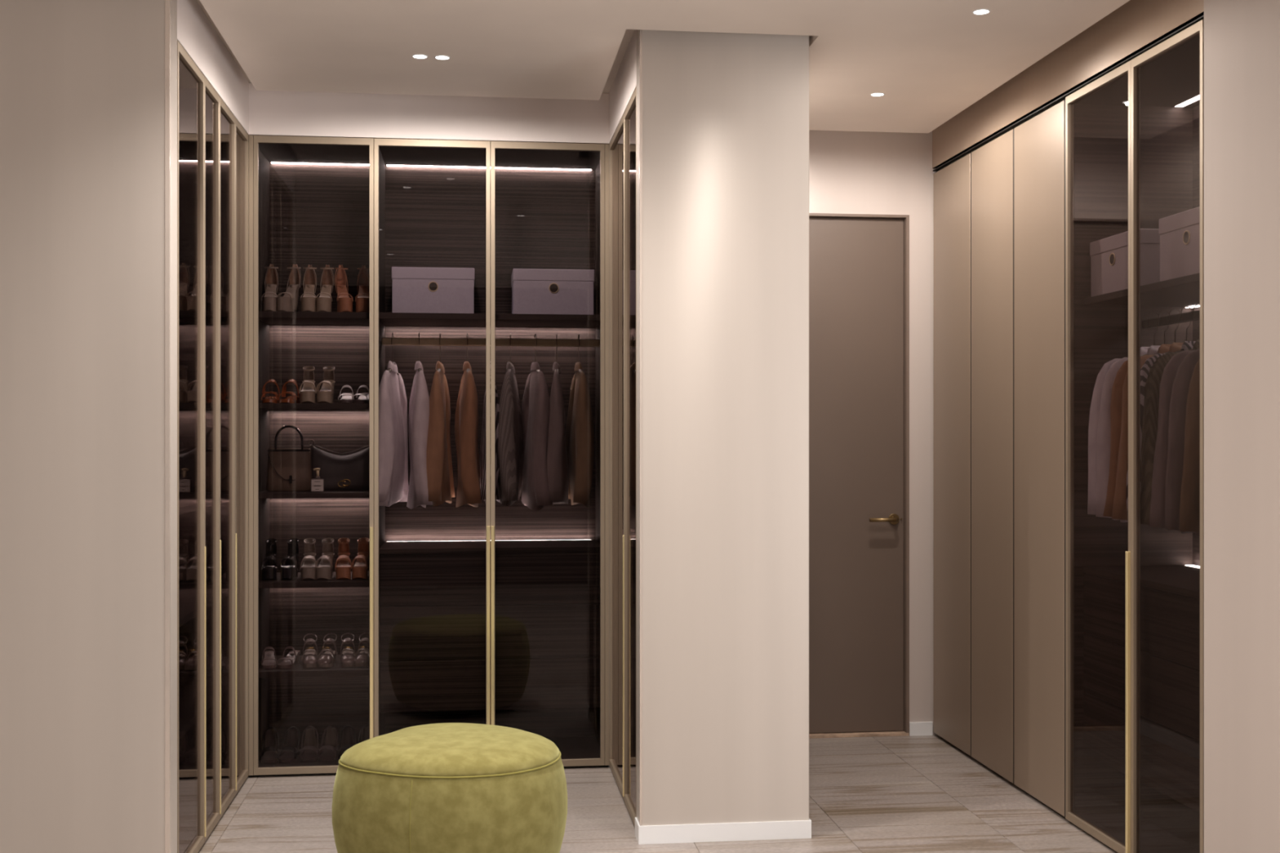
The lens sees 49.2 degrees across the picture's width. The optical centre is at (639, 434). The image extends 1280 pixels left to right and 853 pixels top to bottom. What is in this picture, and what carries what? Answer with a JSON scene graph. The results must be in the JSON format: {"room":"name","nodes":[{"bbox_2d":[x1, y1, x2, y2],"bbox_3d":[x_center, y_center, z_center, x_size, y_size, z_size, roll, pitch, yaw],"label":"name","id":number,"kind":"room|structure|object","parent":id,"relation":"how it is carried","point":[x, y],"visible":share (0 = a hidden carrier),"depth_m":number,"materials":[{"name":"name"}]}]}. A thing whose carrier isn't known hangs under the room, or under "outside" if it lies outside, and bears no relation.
{"room":"walk-in closet","nodes":[
{"label":"walk-in closet","id":0,"kind":"room"},
{"bbox_2d":[0,0,177,852],"bbox_3d":[-2.268,-0.015,4.183,1.690,2.850,0.114,0,0,-7],"label":"wall","id":1,"kind":"structure","parent":0,"point":[82,82],"depth_m":4.20,"materials":[{"name":"paint"}]},
{"bbox_2d":[164,0,170,852],"bbox_3d":[-1.429,-0.015,4.230,0.014,2.850,0.012,0,0,-7],"label":"trim","id":2,"kind":"structure","parent":1,"relation":"attached to","point":[167,2],"depth_m":4.22,"materials":[{"name":"metal"}]},
{"bbox_2d":[248,137,248,751],"bbox_3d":[-1.205,-0.015,6.332,2.073,2.850,0.080,0,0,-7],"label":"wall","id":3,"kind":"structure","parent":0,"point":[248,137],"depth_m":6.23,"materials":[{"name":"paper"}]},
{"bbox_2d":[198,734,1117,852],"bbox_3d":[-0.342,1.440,2.855,6.200,0.060,9.808,0,0,-7],"label":"floor","id":4,"kind":"structure","parent":0,"point":[919,793],"depth_m":5.20,"materials":[{"name":"wood"}]},
{"bbox_2d":[177,40,248,852],"bbox_3d":[-1.751,0.092,5.008,0.474,2.636,1.384,0,0,-7],"label":"wardrobe","id":5,"kind":"object","parent":4,"relation":"on","point":[212,144],"visible":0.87,"depth_m":5.39,"materials":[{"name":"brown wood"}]},
{"bbox_2d":[178,675,228,740],"bbox_3d":[-1.772,0.995,5.004,0.408,0.026,1.346,0,0,-7],"label":"shelf","id":6,"kind":"object","parent":5,"relation":"attached to","point":[187,684],"depth_m":5.20,"materials":[{"name":"wood"}]},
{"bbox_2d":[178,585,228,627],"bbox_3d":[-1.772,0.625,5.004,0.408,0.024,1.346,0,0,-7],"label":"shelf","id":7,"kind":"object","parent":5,"relation":"attached to","point":[187,593],"depth_m":5.19,"materials":[{"name":"wood"}]},
{"bbox_2d":[178,493,228,515],"bbox_3d":[-1.772,0.255,5.004,0.408,0.023,1.346,0,0,-7],"label":"shelf","id":8,"kind":"object","parent":5,"relation":"attached to","point":[187,502],"depth_m":5.18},
{"bbox_2d":[178,280,228,315],"bbox_3d":[-1.772,-0.496,5.004,0.408,0.026,1.346,0,0,-7],"label":"shelf","id":9,"kind":"object","parent":5,"relation":"attached to","point":[187,293],"depth_m":5.18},
{"bbox_2d":[177,0,248,134],"bbox_3d":[-1.544,-1.335,5.031,0.050,0.211,1.398,0,0,-7],"label":"wall","id":10,"kind":"structure","parent":5,"relation":"on","point":[196,33],"depth_m":4.92,"materials":[{"name":"paint"}]},
{"bbox_2d":[248,134,373,777],"bbox_3d":[-1.380,0.092,5.993,0.505,2.636,0.495,0,0,-7],"label":"wardrobe","id":11,"kind":"object","parent":4,"relation":"on","point":[311,198],"visible":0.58,"depth_m":6.21,"materials":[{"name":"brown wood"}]},
{"bbox_2d":[260,538,278,580],"bbox_3d":[-1.568,0.530,5.932,0.069,0.166,0.183,0,0,-11],"label":"sandal","id":12,"kind":"object","parent":11,"relation":"on","point":[269,570],"visible":1,"depth_m":5.91},
{"bbox_2d":[261,263,278,311],"bbox_3d":[-1.567,-0.620,5.932,0.067,0.222,0.188,0,0,-11],"label":"sandal","id":13,"kind":"object","parent":11,"relation":"on","point":[269,300],"visible":0.97,"depth_m":5.95,"materials":[{"name":"beige leather"}]},
{"bbox_2d":[260,727,280,763],"bbox_3d":[-1.569,1.317,5.932,0.089,0.119,0.203,0,0,-12],"label":"sandal","id":14,"kind":"object","parent":11,"relation":"on","point":[270,753],"visible":0.99,"depth_m":5.96,"materials":[{"name":"leather"}]},
{"bbox_2d":[266,425,311,491],"bbox_3d":[-1.500,0.102,5.991,0.192,0.282,0.116,0,0,-7],"label":"tote bag","id":15,"kind":"object","parent":11,"relation":"on","point":[289,469],"visible":0.99,"depth_m":5.95,"materials":[{"name":"brown leather"}]},
{"bbox_2d":[276,263,301,311],"bbox_3d":[-1.489,-0.620,5.941,0.067,0.222,0.188,0,0,7],"label":"sandal","id":16,"kind":"object","parent":11,"relation":"on","point":[289,302],"visible":0.95,"depth_m":5.96,"materials":[{"name":"beige leather"}]},
{"bbox_2d":[279,537,299,580],"bbox_3d":[-1.484,0.530,5.942,0.069,0.166,0.183,0,0,-3],"label":"sandal","id":17,"kind":"object","parent":11,"relation":"on","point":[289,571],"visible":1,"depth_m":5.92},
{"bbox_2d":[277,726,301,763],"bbox_3d":[-1.487,1.317,5.942,0.089,0.119,0.203,0,0,-3],"label":"sandal","id":18,"kind":"object","parent":11,"relation":"on","point":[292,750],"visible":0.99,"depth_m":5.96,"materials":[{"name":"leather"}]},
{"bbox_2d":[298,365,315,403],"bbox_3d":[-1.412,-0.212,5.951,0.069,0.166,0.183,0,0,-11],"label":"sandal","id":19,"kind":"object","parent":11,"relation":"on","point":[308,393],"visible":0.94,"depth_m":5.94,"materials":[{"name":"beige leather"}]},
{"bbox_2d":[300,264,316,311],"bbox_3d":[-1.408,-0.620,5.951,0.067,0.222,0.188,0,0,-10],"label":"sandal","id":20,"kind":"object","parent":11,"relation":"on","point":[308,300],"visible":0.94,"depth_m":5.96,"materials":[{"name":"beige leather"}]},
{"bbox_2d":[300,537,316,580],"bbox_3d":[-1.408,0.530,5.951,0.069,0.166,0.183,0,0,-11],"label":"sandal","id":21,"kind":"object","parent":11,"relation":"on","point":[308,569],"visible":1,"depth_m":5.93,"materials":[{"name":"beige leather"}]},
{"bbox_2d":[299,725,319,762],"bbox_3d":[-1.406,1.317,5.951,0.089,0.119,0.203,0,0,-11],"label":"sandal","id":22,"kind":"object","parent":11,"relation":"on","point":[309,752],"visible":1,"depth_m":5.97,"materials":[{"name":"leather"}]},
{"bbox_2d":[302,633,318,667],"bbox_3d":[-1.404,0.921,5.952,0.068,0.122,0.193,0,0,-13],"label":"sandal","id":23,"kind":"object","parent":11,"relation":"on","point":[310,659],"visible":1,"depth_m":5.92,"materials":[{"name":"beige leather"}]},
{"bbox_2d":[258,654,369,678],"bbox_3d":[-1.383,0.995,6.016,0.471,0.026,0.424,0,0,-7],"label":"shelf","id":24,"kind":"object","parent":11,"relation":"attached to","point":[297,671],"depth_m":5.82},
{"bbox_2d":[258,571,369,588],"bbox_3d":[-1.383,0.625,6.016,0.471,0.024,0.424,0,0,-7],"label":"shelf","id":25,"kind":"object","parent":11,"relation":"attached to","point":[333,583],"depth_m":5.82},
{"bbox_2d":[258,490,369,498],"bbox_3d":[-1.383,0.255,6.016,0.471,0.023,0.424,0,0,-7],"label":"shelf","id":26,"kind":"object","parent":11,"relation":"attached to","point":[262,494],"depth_m":5.82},
{"bbox_2d":[258,403,369,409],"bbox_3d":[-1.383,-0.118,6.016,0.471,0.022,0.424,0,0,-7],"label":"shelf","id":27,"kind":"object","parent":11,"relation":"attached to","point":[261,406],"depth_m":5.81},
{"bbox_2d":[258,311,369,326],"bbox_3d":[-1.383,-0.496,6.016,0.471,0.026,0.424,0,0,-7],"label":"shelf","id":28,"kind":"object","parent":11,"relation":"attached to","point":[266,318],"depth_m":5.84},
{"bbox_2d":[271,162,369,165],"bbox_3d":[-1.407,-1.202,6.219,0.454,0.004,0.012,0,0,-7],"label":"light","id":29,"kind":"object","parent":11,"relation":"on","point":[272,163],"depth_m":6.21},
{"bbox_2d":[315,264,333,311],"bbox_3d":[-1.340,-0.620,5.959,0.067,0.222,0.188,0,0,-5],"label":"sandal","id":30,"kind":"object","parent":11,"relation":"on","point":[323,303],"visible":0.96,"depth_m":5.97,"materials":[{"name":"beige leather"}]},
{"bbox_2d":[315,537,334,579],"bbox_3d":[-1.339,0.530,5.959,0.069,0.166,0.183,0,0,-3],"label":"sandal","id":31,"kind":"object","parent":11,"relation":"on","point":[324,570],"visible":1,"depth_m":5.94,"materials":[{"name":"beige leather"}]},
{"bbox_2d":[315,366,335,403],"bbox_3d":[-1.335,-0.212,5.960,0.069,0.166,0.183,0,0,-3],"label":"sandal","id":32,"kind":"object","parent":11,"relation":"on","point":[326,394],"visible":0.97,"depth_m":5.93,"materials":[{"name":"beige leather"}]},
{"bbox_2d":[316,633,337,667],"bbox_3d":[-1.332,0.921,5.960,0.068,0.122,0.193,0,0,-1],"label":"sandal","id":33,"kind":"object","parent":11,"relation":"on","point":[326,660],"visible":1,"depth_m":5.93,"materials":[{"name":"beige leather"}]},
{"bbox_2d":[317,725,338,761],"bbox_3d":[-1.326,1.317,5.961,0.089,0.119,0.203,0,0,-4],"label":"sandal","id":34,"kind":"object","parent":11,"relation":"on","point":[331,749],"visible":0.98,"depth_m":5.99,"materials":[{"name":"leather"}]},
{"bbox_2d":[307,439,369,490],"bbox_3d":[-1.288,0.132,6.048,0.285,0.221,0.103,0,0,-7],"label":"shoulder bag","id":35,"kind":"object","parent":11,"relation":"on","point":[351,472],"visible":0.8,"depth_m":6.02,"materials":[{"name":"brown leather"}]},
{"bbox_2d":[334,537,351,579],"bbox_3d":[-1.265,0.530,5.968,0.069,0.166,0.183,0,0,-11],"label":"sandal","id":36,"kind":"object","parent":11,"relation":"on","point":[343,569],"visible":1,"depth_m":5.94,"materials":[{"name":"brown leather"}]},
{"bbox_2d":[334,264,353,311],"bbox_3d":[-1.267,-0.620,5.968,0.067,0.222,0.188,0,0,-21],"label":"sandal","id":37,"kind":"object","parent":11,"relation":"on","point":[344,304],"visible":0.96,"depth_m":5.98,"materials":[{"name":"brown leather"}]},
{"bbox_2d":[337,724,355,759],"bbox_3d":[-1.249,1.317,5.970,0.089,0.119,0.203,0,0,-11],"label":"sandal","id":38,"kind":"object","parent":11,"relation":"on","point":[347,743],"visible":0.65,"depth_m":6.04,"materials":[{"name":"leather"}]},
{"bbox_2d":[339,632,355,667],"bbox_3d":[-1.247,0.921,5.971,0.068,0.122,0.193,0,0,-13],"label":"sandal","id":39,"kind":"object","parent":11,"relation":"on","point":[347,659],"visible":0.99,"depth_m":5.94,"materials":[{"name":"beige leather"}]},
{"bbox_2d":[351,537,369,579],"bbox_3d":[-1.190,0.530,5.977,0.069,0.166,0.183,0,0,-3],"label":"sandal","id":40,"kind":"object","parent":11,"relation":"on","point":[360,570],"visible":1,"depth_m":5.95,"materials":[{"name":"brown leather"}]},
{"bbox_2d":[354,632,369,666],"bbox_3d":[-1.181,0.921,5.978,0.068,0.122,0.193,0,0,-3],"label":"sandal","id":41,"kind":"object","parent":11,"relation":"on","point":[362,658],"visible":0.82,"depth_m":5.94,"materials":[{"name":"beige leather"}]},
{"bbox_2d":[355,265,369,312],"bbox_3d":[-1.182,-0.620,5.978,0.067,0.222,0.188,0,0,-10],"label":"sandal","id":42,"kind":"object","parent":11,"relation":"on","point":[362,301],"visible":0.9,"depth_m":5.99,"materials":[{"name":"brown leather"}]},
{"bbox_2d":[332,723,567,852],"bbox_3d":[-0.575,1.179,4.430,0.694,0.462,0.643,0,0,20],"label":"ottoman","id":43,"kind":"object","parent":4,"relation":"on","point":[436,788],"visible":1,"depth_m":4.19,"materials":[{"name":"green fabric"}]},
{"bbox_2d":[339,723,559,777],"bbox_3d":[-0.574,0.985,4.424,0.638,0.074,0.604,0,0,26],"label":"cushion","id":44,"kind":"object","parent":43,"relation":"on","point":[436,749],"depth_m":4.26,"materials":[{"name":"green fabric"}]},
{"bbox_2d":[373,137,608,768],"bbox_3d":[-0.644,0.092,6.081,0.978,2.636,0.495,0,0,-7],"label":"wardrobe","id":45,"kind":"object","parent":4,"relation":"on","point":[491,613],"visible":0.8,"depth_m":5.95,"materials":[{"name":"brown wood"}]},
{"bbox_2d":[386,333,399,375],"bbox_3d":[-1.067,-0.336,6.037,0.020,0.207,0.344,0,0,1],"label":"clothes hanger","id":46,"kind":"object","parent":45,"relation":"hanging from","point":[389,370],"visible":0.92,"depth_m":6.02,"materials":[{"name":"metal"}]},
{"bbox_2d":[378,360,408,506],"bbox_3d":[-1.069,-0.005,6.039,0.095,0.621,0.438,0,0,1],"label":"shirt","id":47,"kind":"object","parent":46,"relation":"hanging from","point":[393,486],"visible":0.93,"depth_m":5.94,"materials":[{"name":"white fabric"}]},
{"bbox_2d":[415,333,422,372],"bbox_3d":[-0.956,-0.336,6.050,0.020,0.207,0.344,0,0,-13],"label":"clothes hanger","id":48,"kind":"object","parent":45,"relation":"hanging from","point":[419,369],"visible":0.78,"depth_m":6.03,"materials":[{"name":"metal"}]},
{"bbox_2d":[406,360,432,509],"bbox_3d":[-0.956,0.003,6.049,0.100,0.636,0.437,0,0,-13],"label":"shirt","id":49,"kind":"object","parent":48,"relation":"hanging from","point":[419,405],"visible":0.94,"depth_m":5.85,"materials":[{"name":"grey fabric"}]},
{"bbox_2d":[391,266,474,313],"bbox_3d":[-0.901,-0.612,6.116,0.352,0.205,0.280,0,0,-7],"label":"storage box","id":50,"kind":"object","parent":45,"relation":"on","point":[414,289],"visible":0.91,"depth_m":5.98,"materials":[{"name":"cardboard"}]},
{"bbox_2d":[436,333,444,373],"bbox_3d":[-0.866,-0.336,6.061,0.020,0.207,0.344,0,0,-3],"label":"clothes hanger","id":51,"kind":"object","parent":45,"relation":"hanging from","point":[437,369],"visible":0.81,"depth_m":6.04,"materials":[{"name":"metal"}]},
{"bbox_2d":[426,360,454,506],"bbox_3d":[-0.863,-0.005,6.063,0.101,0.621,0.436,0,0,-3],"label":"jacket","id":52,"kind":"object","parent":51,"relation":"hanging from","point":[441,490],"visible":0.98,"depth_m":5.86,"materials":[{"name":"beige fabric"}]},
{"bbox_2d":[463,333,470,373],"bbox_3d":[-0.751,-0.336,6.075,0.020,0.207,0.344,0,0,-12],"label":"clothes hanger","id":53,"kind":"object","parent":45,"relation":"hanging from","point":[468,369],"visible":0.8,"depth_m":6.06,"materials":[{"name":"metal"}]},
{"bbox_2d":[454,361,481,506],"bbox_3d":[-0.750,0.001,6.074,0.098,0.631,0.435,0,0,-12],"label":"jacket","id":54,"kind":"object","parent":53,"relation":"hanging from","point":[466,418],"visible":0.99,"depth_m":5.88,"materials":[{"name":"orange fabric"}]},
{"bbox_2d":[386,164,591,170],"bbox_3d":[-0.677,-1.202,6.306,0.916,0.004,0.012,0,0,-7],"label":"light","id":55,"kind":"object","parent":45,"relation":"on","point":[389,167],"depth_m":6.30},
{"bbox_2d":[385,539,592,542],"bbox_3d":[-0.675,0.479,6.292,0.924,0.002,0.024,0,0,-7],"label":"light","id":56,"kind":"object","parent":45,"relation":"on","point":[386,540],"depth_m":6.29,"materials":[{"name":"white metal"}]},
{"bbox_2d":[378,312,599,328],"bbox_3d":[-0.647,-0.496,6.104,0.944,0.026,0.424,0,0,-7],"label":"shelf","id":57,"kind":"object","parent":45,"relation":"attached to","point":[386,320],"depth_m":5.95,"materials":[{"name":"wood"}]},
{"bbox_2d":[384,325,595,328],"bbox_3d":[-0.667,-0.481,6.273,0.942,0.003,0.028,0,0,-7],"label":"light","id":58,"kind":"object","parent":45,"relation":"on","point":[384,326],"depth_m":6.26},
{"bbox_2d":[506,333,514,373],"bbox_3d":[-0.564,-0.336,6.097,0.020,0.207,0.344,0,0,-1],"label":"clothes hanger","id":59,"kind":"object","parent":45,"relation":"hanging from","point":[509,370],"visible":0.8,"depth_m":6.08,"materials":[{"name":"metal"}]},
{"bbox_2d":[497,361,524,506],"bbox_3d":[-0.563,-0.005,6.097,0.102,0.621,0.438,0,0,-1],"label":"jacket","id":60,"kind":"object","parent":59,"relation":"hanging from","point":[510,437],"visible":0.98,"depth_m":5.90,"materials":[{"name":"grey fabric"}]},
{"bbox_2d":[529,333,540,375],"bbox_3d":[-0.457,-0.336,6.110,0.020,0.207,0.344,0,0,-14],"label":"clothes hanger","id":61,"kind":"object","parent":45,"relation":"hanging from","point":[537,371],"visible":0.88,"depth_m":6.09,"materials":[{"name":"metal"}]},
{"bbox_2d":[520,361,553,511],"bbox_3d":[-0.460,0.005,6.108,0.097,0.641,0.434,0,0,-14],"label":"jacket","id":62,"kind":"object","parent":61,"relation":"hanging from","point":[535,406],"visible":0.98,"depth_m":5.92,"materials":[{"name":"grey fabric"}]},
{"bbox_2d":[511,268,594,314],"bbox_3d":[-0.388,-0.612,6.178,0.352,0.205,0.280,0,0,-7],"label":"storage box","id":63,"kind":"object","parent":45,"relation":"on","point":[534,291],"visible":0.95,"depth_m":6.04,"materials":[{"name":"cardboard"}]},
{"bbox_2d":[554,333,558,372],"bbox_3d":[-0.364,-0.336,6.121,0.020,0.207,0.344,0,0,-3],"label":"clothes hanger","id":64,"kind":"object","parent":45,"relation":"hanging from","point":[555,370],"visible":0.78,"depth_m":6.10,"materials":[{"name":"metal"}]},
{"bbox_2d":[546,361,568,504],"bbox_3d":[-0.363,-0.005,6.122,0.104,0.621,0.435,0,0,-3],"label":"jacket","id":65,"kind":"object","parent":64,"relation":"hanging from","point":[557,469],"visible":0.95,"depth_m":5.92,"materials":[{"name":"beige fabric"}]},
{"bbox_2d":[574,333,582,376],"bbox_3d":[-0.268,-0.336,6.133,0.020,0.207,0.344,0,0,-9],"label":"clothes hanger","id":66,"kind":"object","parent":45,"relation":"hanging from","point":[579,370],"visible":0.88,"depth_m":6.13,"materials":[{"name":"metal"}]},
{"bbox_2d":[564,361,594,507],"bbox_3d":[-0.270,0.000,6.132,0.097,0.631,0.434,0,0,-9],"label":"coat","id":67,"kind":"object","parent":66,"relation":"hanging from","point":[579,433],"visible":0.98,"depth_m":5.94,"materials":[{"name":"brown fabric"}]},
{"bbox_2d":[608,86,636,826],"bbox_3d":[0.175,0.092,5.441,0.504,2.636,0.984,0,0,-7],"label":"wardrobe","id":68,"kind":"object","parent":4,"relation":"on","point":[623,144],"visible":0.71,"depth_m":5.33,"materials":[{"name":"brown wood"}]},
{"bbox_2d":[608,29,636,143],"bbox_3d":[-0.046,-1.335,5.416,0.050,0.211,0.989,0,0,-7],"label":"wall","id":69,"kind":"structure","parent":68,"relation":"on","point":[624,84],"depth_m":5.35,"materials":[{"name":"paint"}]},
{"bbox_2d":[635,817,811,844],"bbox_3d":[0.204,1.379,5.616,0.607,0.062,1.557,0,0,-7],"label":"baseboard","id":70,"kind":"structure","parent":4,"relation":"on","point":[797,829],"depth_m":4.84,"materials":[{"name":"wood"}]},
{"bbox_2d":[933,152,971,756],"bbox_3d":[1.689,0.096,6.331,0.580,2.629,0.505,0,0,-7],"label":"door","id":71,"kind":"structure","parent":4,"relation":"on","point":[952,184],"depth_m":6.27,"materials":[{"name":"beige paint"}]},
{"bbox_2d":[971,128,1013,783],"bbox_3d":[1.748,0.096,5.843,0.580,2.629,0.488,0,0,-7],"label":"door","id":72,"kind":"structure","parent":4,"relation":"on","point":[992,163],"depth_m":5.81,"materials":[{"name":"beige paint"}]},
{"bbox_2d":[1013,99,1065,817],"bbox_3d":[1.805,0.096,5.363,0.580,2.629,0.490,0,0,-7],"label":"door","id":73,"kind":"structure","parent":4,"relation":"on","point":[1039,142],"depth_m":5.31,"materials":[{"name":"beige paint"}]},
{"bbox_2d":[1065,18,1204,852],"bbox_3d":[1.843,0.092,4.634,0.503,2.636,0.964,0,0,-7],"label":"wardrobe","id":74,"kind":"object","parent":4,"relation":"on","point":[1135,133],"visible":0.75,"depth_m":4.97,"materials":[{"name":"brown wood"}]},
{"bbox_2d":[1089,228,1159,297],"bbox_3d":[1.829,-0.593,4.912,0.360,0.205,0.355,0,0,-7],"label":"storage box","id":75,"kind":"object","parent":74,"relation":"on","point":[1108,255],"visible":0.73,"depth_m":4.84,"materials":[{"name":"white cardboard"}]},
{"bbox_2d":[1080,272,1199,306],"bbox_3d":[1.866,-0.478,4.637,0.432,0.024,0.930,0,0,-7],"label":"shelf","id":76,"kind":"object","parent":74,"relation":"attached to","point":[1181,291],"depth_m":4.76,"materials":[{"name":"wood"}]},
{"bbox_2d":[1147,311,1158,345],"bbox_3d":[1.846,-0.336,5.020,0.344,0.207,0.020,0,0,-9],"label":"clothes hanger","id":77,"kind":"object","parent":74,"relation":"hanging from","point":[1153,312],"visible":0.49,"depth_m":5.02,"materials":[{"name":"metal"}]},
{"bbox_2d":[1087,346,1149,519],"bbox_3d":[1.844,-0.004,5.020,0.517,0.621,0.090,0,0,-9],"label":"shirt","id":78,"kind":"object","parent":77,"relation":"hanging from","point":[1097,392],"visible":0.12,"depth_m":4.97,"materials":[{"name":"white fabric"}]},
{"bbox_2d":[1142,310,1168,355],"bbox_3d":[1.855,-0.336,4.946,0.344,0.207,0.020,0,0,-8],"label":"clothes hanger","id":79,"kind":"object","parent":74,"relation":"hanging from","point":[1162,310],"visible":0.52,"depth_m":4.94,"materials":[{"name":"metal"}]},
{"bbox_2d":[1095,345,1160,522],"bbox_3d":[1.853,-0.002,4.946,0.517,0.626,0.092,0,0,-8],"label":"shirt","id":80,"kind":"object","parent":79,"relation":"hanging from","point":[1104,431],"visible":0.16,"depth_m":4.90,"materials":[{"name":"grey fabric"}]},
{"bbox_2d":[1151,308,1180,355],"bbox_3d":[1.864,-0.336,4.871,0.344,0.207,0.020,0,0,-10],"label":"clothes hanger","id":81,"kind":"object","parent":74,"relation":"hanging from","point":[1172,308],"visible":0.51,"depth_m":4.87,"materials":[{"name":"metal"}]},
{"bbox_2d":[1102,343,1171,516],"bbox_3d":[1.865,-0.004,4.876,0.520,0.621,0.088,0,0,-10],"label":"jacket","id":82,"kind":"object","parent":81,"relation":"hanging from","point":[1117,389],"visible":0.14,"depth_m":4.82,"materials":[{"name":"orange fabric"}]},
{"bbox_2d":[1164,306,1192,353],"bbox_3d":[1.873,-0.336,4.792,0.344,0.207,0.020,0,0,-9],"label":"clothes hanger","id":83,"kind":"object","parent":74,"relation":"hanging from","point":[1184,306],"visible":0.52,"depth_m":4.79,"materials":[{"name":"metal"}]},
{"bbox_2d":[1111,342,1183,519],"bbox_3d":[1.874,-0.002,4.787,0.521,0.626,0.092,0,0,-9],"label":"jacket","id":84,"kind":"object","parent":83,"relation":"hanging from","point":[1119,507],"visible":0.14,"depth_m":4.75,"materials":[{"name":"beige fabric"}]},
{"bbox_2d":[1159,206,1199,281],"bbox_3d":[1.890,-0.596,4.404,0.360,0.212,0.355,0,0,-7],"label":"storage box","id":85,"kind":"object","parent":74,"relation":"on","point":[1179,233],"visible":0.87,"depth_m":4.42,"materials":[{"name":"white cardboard"}]},
{"bbox_2d":[1176,303,1199,351],"bbox_3d":[1.883,-0.336,4.712,0.344,0.207,0.020,0,0,-10],"label":"clothes hanger","id":86,"kind":"object","parent":74,"relation":"hanging from","point":[1197,304],"visible":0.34,"depth_m":4.71,"materials":[{"name":"metal"}]},
{"bbox_2d":[1126,340,1195,520],"bbox_3d":[1.883,-0.002,4.708,0.518,0.626,0.091,0,0,-10],"label":"shirt","id":87,"kind":"object","parent":86,"relation":"hanging from","point":[1187,345],"visible":0.08,"depth_m":4.67,"materials":[{"name":"fabric"}]},
{"bbox_2d":[195,0,1129,133],"bbox_3d":[-0.306,-1.445,2.557,6.200,0.150,8.350,0,0,-7],"label":"ceiling","id":88,"kind":"structure","parent":0,"point":[931,60],"depth_m":4.85,"materials":[{"name":"paint"}]},
{"bbox_2d":[248,82,608,143],"bbox_3d":[-0.869,-1.335,5.841,1.523,0.211,0.050,0,0,-7],"label":"wall","id":89,"kind":"structure","parent":88,"relation":"attached to","point":[271,113],"depth_m":5.82,"materials":[{"name":"paint"}]},
{"bbox_2d":[636,29,808,826],"bbox_3d":[0.289,-0.015,4.903,0.595,2.850,0.110,0,0,-7],"label":"wall pillar","id":90,"kind":"structure","parent":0,"point":[726,115],"depth_m":4.85,"materials":[{"name":"paint"}]},
{"bbox_2d":[639,29,642,825],"bbox_3d":[0.003,-0.047,4.819,0.008,2.786,0.014,0,0,-7],"label":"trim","id":91,"kind":"structure","parent":90,"relation":"attached to","point":[640,30],"depth_m":4.81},
{"bbox_2d":[808,129,936,735],"bbox_3d":[1.155,-0.015,6.582,1.660,2.850,0.104,0,0,-7],"label":"wall","id":92,"kind":"structure","parent":0,"point":[851,172],"depth_m":6.55,"materials":[{"name":"paint"}]},
{"bbox_2d":[808,213,909,738],"bbox_3d":[0.840,0.192,6.520,0.838,2.436,0.124,0,0,-7],"label":"door","id":93,"kind":"structure","parent":92,"relation":"attached to","point":[859,264],"depth_m":6.54,"materials":[{"name":"brown wood"}]},
{"bbox_2d":[909,721,932,736],"bbox_3d":[1.315,1.379,6.545,0.110,0.062,0.008,0,0,-7],"label":"baseboard","id":94,"kind":"structure","parent":92,"relation":"attached to","point":[916,729],"depth_m":6.54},
{"bbox_2d":[1204,0,1279,852],"bbox_3d":[2.042,-0.015,1.451,0.120,2.850,5.395,0,0,-7],"label":"wall","id":95,"kind":"structure","parent":0,"point":[1242,37],"depth_m":3.92,"materials":[{"name":"paint"}]},
{"bbox_2d":[932,0,1204,168],"bbox_3d":[1.541,-1.343,5.342,0.050,0.193,2.451,0,0,-7],"label":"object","id":96,"kind":"structure","parent":95,"relation":"attached to","point":[1135,25],"depth_m":5.07,"materials":[{"name":"paint"}]},
{"bbox_2d":[933,14,1204,172],"bbox_3d":[1.542,-1.234,5.342,0.048,0.027,2.451,0,0,-7],"label":"trim","id":97,"kind":"structure","parent":95,"relation":"attached to","point":[1062,98],"depth_m":5.22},
{"label":"clothes hanger","id":98,"kind":"object","parent":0,"visible":0},
{"bbox_2d":[1179,358,1199,532],"bbox_3d":[1.927,0.003,4.344,0.518,0.636,0.094,0,0,-8],"label":"coat","id":99,"kind":"object","parent":98,"relation":"hanging from","point":[1189,505],"visible":0.23,"depth_m":4.30,"materials":[{"name":"brown fabric"}]},
{"bbox_3d":[1.904,-0.336,4.534,0.344,0.207,0.020,0,0,-9],"label":"clothes hanger","id":100,"kind":"object","parent":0,"visible":0},
{"bbox_2d":[1149,350,1195,533],"bbox_3d":[1.904,0.003,4.532,0.521,0.636,0.090,0,0,-9],"label":"jacket","id":101,"kind":"object","parent":100,"relation":"hanging from","point":[1157,519],"visible":0.13,"depth_m":4.49,"materials":[{"name":"grey fabric"}]},
{"label":"clothes hanger","id":102,"kind":"object","parent":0,"visible":0},
{"bbox_2d":[1164,348,1199,535],"bbox_3d":[1.918,0.003,4.441,0.518,0.636,0.094,0,0,-8],"label":"jacket","id":103,"kind":"object","parent":102,"relation":"hanging from","point":[1177,412],"visible":0.23,"depth_m":4.40,"materials":[{"name":"beige fabric"}]},
{"bbox_3d":[-0.650,-0.336,6.087,0.020,0.207,0.344,0,0,-7],"label":"clothes hanger","id":104,"kind":"object","parent":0,"visible":0},
{"bbox_2d":[479,381,499,504],"bbox_3d":[-0.649,-0.007,6.086,0.106,0.616,0.437,0,0,-7],"label":"shirt","id":105,"kind":"object","parent":104,"relation":"hanging from","point":[482,444],"visible":0.38,"depth_m":5.89,"materials":[{"name":"fabric"}]},
{"bbox_3d":[1.893,-0.336,4.630,0.344,0.207,0.020,0,0,-9],"label":"clothes hanger","id":106,"kind":"object","parent":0,"visible":0},
{"bbox_2d":[1140,338,1199,524],"bbox_3d":[1.893,0.000,4.626,0.520,0.631,0.092,0,0,-9],"label":"shirt","id":107,"kind":"object","parent":106,"relation":"hanging from","point":[1151,404],"visible":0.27,"depth_m":4.58,"materials":[{"name":"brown fabric"}]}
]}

